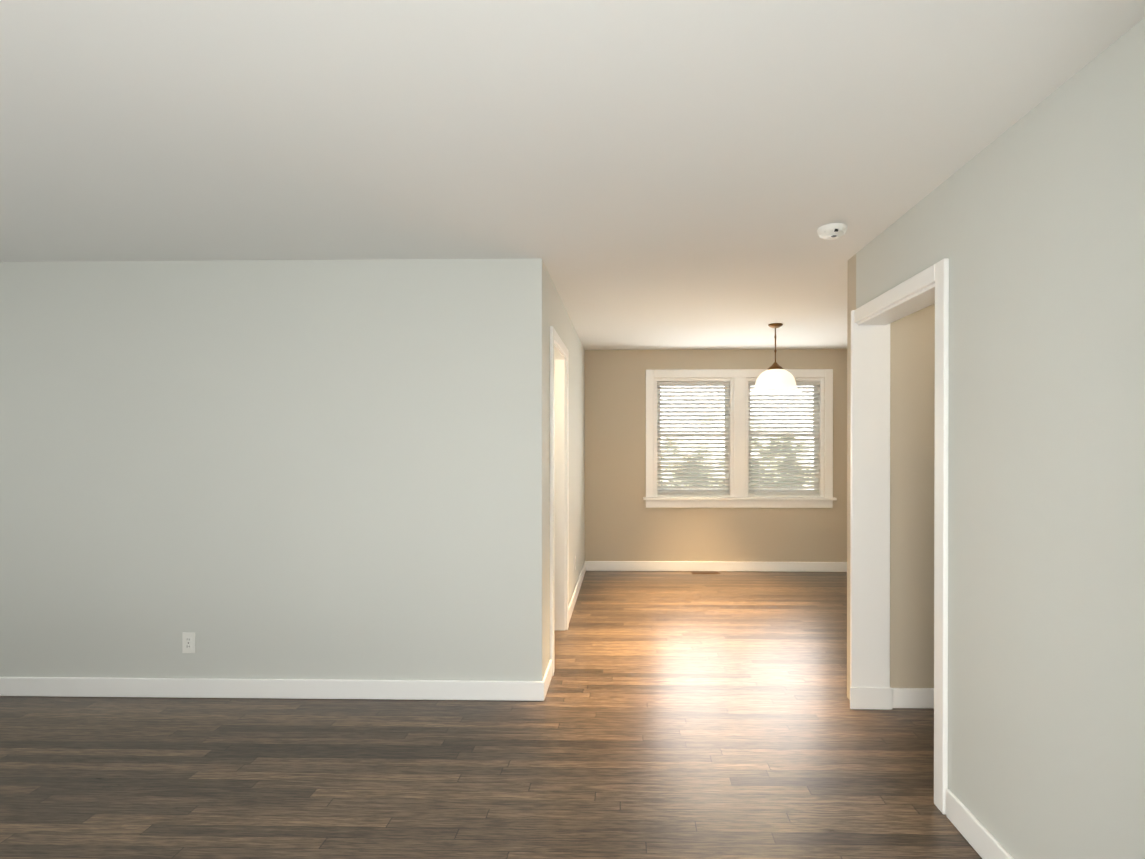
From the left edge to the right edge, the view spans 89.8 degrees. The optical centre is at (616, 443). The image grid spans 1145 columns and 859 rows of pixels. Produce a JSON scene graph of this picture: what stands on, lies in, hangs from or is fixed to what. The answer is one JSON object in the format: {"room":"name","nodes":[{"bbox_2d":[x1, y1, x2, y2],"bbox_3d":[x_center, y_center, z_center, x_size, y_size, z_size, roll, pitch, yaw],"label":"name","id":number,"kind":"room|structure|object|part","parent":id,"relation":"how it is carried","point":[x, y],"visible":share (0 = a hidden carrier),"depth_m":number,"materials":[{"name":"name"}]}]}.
{"room":"empty living room","nodes":[
{"label":"empty living room","id":0,"kind":"room"},
{"bbox_2d":[0,259,514,680],"bbox_3d":[-2.648,0.199,3.281,4.180,2.440,0.150,0,0,1],"label":"wall","id":1,"kind":"structure","parent":0,"point":[273,469],"depth_m":3.19,"materials":[{"name":"grey paint"}]},
{"bbox_2d":[182,632,194,652],"bbox_3d":[-2.390,1.115,3.200,0.070,0.115,0.009,0,0,1],"label":"outlet","id":2,"kind":"object","parent":1,"relation":"attached to","point":[188,642],"visible":1,"depth_m":3.20,"materials":[{"name":"white plastic"}]},
{"bbox_2d":[0,677,544,700],"bbox_3d":[-2.567,1.366,3.201,4.345,0.108,0.015,0,0,1],"label":"baseboard","id":3,"kind":"structure","parent":1,"relation":"attached to","point":[282,688],"depth_m":3.18,"materials":[{"name":"white wood"}]},
{"bbox_2d":[0,571,981,858],"bbox_3d":[-0.767,1.480,3.074,8.250,0.120,6.840,0,0,1],"label":"floor","id":4,"kind":"structure","parent":0,"point":[680,715],"depth_m":2.57,"materials":[{"name":"brown wood"}]},
{"bbox_2d":[691,571,719,573],"bbox_3d":[0.969,1.405,6.226,0.300,0.006,0.110,0,0,1],"label":"floor vent","id":5,"kind":"object","parent":4,"relation":"in","point":[704,572],"visible":1,"depth_m":6.23,"materials":[{"name":"brown metal"}]},
{"bbox_2d":[515,258,584,680],"bbox_3d":[-0.455,0.194,4.749,0.150,2.440,3.170,0,0,1],"label":"wall","id":6,"kind":"structure","parent":0,"point":[540,309],"depth_m":3.17,"materials":[{"name":"grey paint"}]},
{"bbox_2d":[543,660,551,696],"bbox_3d":[-0.400,1.365,3.322,0.015,0.108,0.310,0,0,1],"label":"baseboard","id":7,"kind":"structure","parent":6,"relation":"attached to","point":[547,677],"depth_m":3.31,"materials":[{"name":"white wood"}]},
{"bbox_2d":[550,326,568,675],"bbox_3d":[-0.461,0.351,3.944,0.172,2.132,0.924,0,0,1],"label":"door frame","id":8,"kind":"structure","parent":6,"relation":"attached to","point":[559,488],"depth_m":4.32,"materials":[{"name":"white wood"}]},
{"bbox_2d":[569,561,585,621],"bbox_3d":[-0.360,1.357,5.377,0.015,0.108,1.920,0,0,1],"label":"baseboard","id":9,"kind":"structure","parent":6,"relation":"attached to","point":[576,592],"depth_m":5.16,"materials":[{"name":"white wood"}]},
{"bbox_2d":[0,0,1144,349],"bbox_3d":[-0.767,-1.080,3.064,8.250,0.120,6.840,0,0,1],"label":"ceiling","id":10,"kind":"structure","parent":0,"point":[664,174],"depth_m":1.87,"materials":[{"name":"paint"}]},
{"bbox_2d":[750,323,800,394],"bbox_3d":[1.375,-0.733,4.945,0.428,0.588,0.428,0,0,1],"label":"pendant light","id":11,"kind":"object","parent":10,"relation":"hanging from","point":[775,378],"visible":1,"depth_m":4.84,"materials":[{"name":"white glass"}]},
{"bbox_3d":[1.375,-0.543,4.946,0.428,0.208,0.428,0,0,1],"label":"lamp shade","id":12,"kind":"part","parent":11,"relation":"part of","materials":[{"name":"white glass"}]},
{"bbox_2d":[817,223,846,239],"bbox_3d":[1.022,-0.995,2.710,0.132,0.048,0.132,0,0,1],"label":"smoke detector","id":13,"kind":"object","parent":10,"relation":"attached to","point":[832,231],"visible":1,"depth_m":2.67,"materials":[{"name":"white plastic"}]},
{"bbox_2d":[585,349,846,561],"bbox_3d":[1.462,0.187,6.372,3.920,2.440,0.150,0,0,1],"label":"wall","id":14,"kind":"structure","parent":0,"point":[623,522],"depth_m":6.32,"materials":[{"name":"beige paint"}]},
{"bbox_2d":[586,561,846,571],"bbox_3d":[1.468,1.354,6.294,3.605,0.108,0.015,0,0,1],"label":"baseboard","id":15,"kind":"structure","parent":14,"relation":"attached to","point":[714,566],"depth_m":6.29,"materials":[{"name":"white wood"}]},
{"bbox_2d":[643,369,836,507],"bbox_3d":[1.349,-0.053,6.343,2.105,1.520,0.210,0,0,1],"label":"dining room window","id":16,"kind":"structure","parent":14,"relation":"in","point":[817,434],"depth_m":6.31,"materials":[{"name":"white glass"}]},
{"bbox_3d":[0.855,-0.065,6.414,0.725,1.165,0.038,0,0,1],"label":"glass","id":17,"kind":"part","parent":16,"relation":"part of","materials":[{"name":"glass"}]},
{"bbox_3d":[0.855,-0.065,6.383,0.875,1.315,0.146,0,0,1],"label":"frame","id":18,"kind":"part","parent":16,"relation":"part of","materials":[{"name":"white wood"}]},
{"bbox_3d":[1.853,-0.065,6.394,0.710,1.165,0.038,0,0,1],"label":"glass","id":19,"kind":"part","parent":16,"relation":"part of","materials":[{"name":"glass"}]},
{"bbox_3d":[1.852,-0.065,6.364,0.860,1.315,0.146,0,0,1],"label":"frame","id":20,"kind":"part","parent":16,"relation":"part of","materials":[{"name":"white wood"}]},
{"bbox_2d":[847,254,934,699],"bbox_3d":[2.250,0.200,3.121,1.920,2.440,0.120,0,0,1],"label":"wall","id":21,"kind":"structure","parent":0,"point":[912,396],"depth_m":3.08,"materials":[{"name":"beige paint"}]},
{"bbox_2d":[892,688,933,708],"bbox_3d":[2.338,1.366,3.057,1.740,0.108,0.015,0,0,1],"label":"baseboard","id":22,"kind":"structure","parent":21,"relation":"attached to","point":[912,697],"depth_m":3.06,"materials":[{"name":"white wood"}]},
{"bbox_2d":[856,17,1144,858],"bbox_3d":[1.332,0.207,1.429,0.150,2.440,3.300,0,0,1],"label":"wall","id":23,"kind":"structure","parent":0,"point":[1030,225],"depth_m":1.67,"materials":[{"name":"grey paint"}]},
{"bbox_2d":[850,258,948,813],"bbox_3d":[1.353,0.356,2.633,0.225,2.132,0.892,0,0,1],"label":"door frame","id":24,"kind":"structure","parent":23,"relation":"attached to","point":[870,688],"depth_m":3.05,"materials":[{"name":"white wood"}]},
{"bbox_2d":[946,789,1013,858],"bbox_3d":[1.241,1.375,0.985,0.015,0.108,2.400,0,0,1],"label":"baseboard","id":25,"kind":"structure","parent":23,"relation":"attached to","point":[983,842],"depth_m":2.01,"materials":[{"name":"white wood"}]},
{"label":"outside","id":26,"kind":"structure","parent":0,"visible":0},
{"bbox_2d":[661,386,813,485],"bbox_3d":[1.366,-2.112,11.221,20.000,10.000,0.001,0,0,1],"label":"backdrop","id":27,"kind":"structure","parent":26,"point":[723,425],"depth_m":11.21,"materials":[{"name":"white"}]}
]}

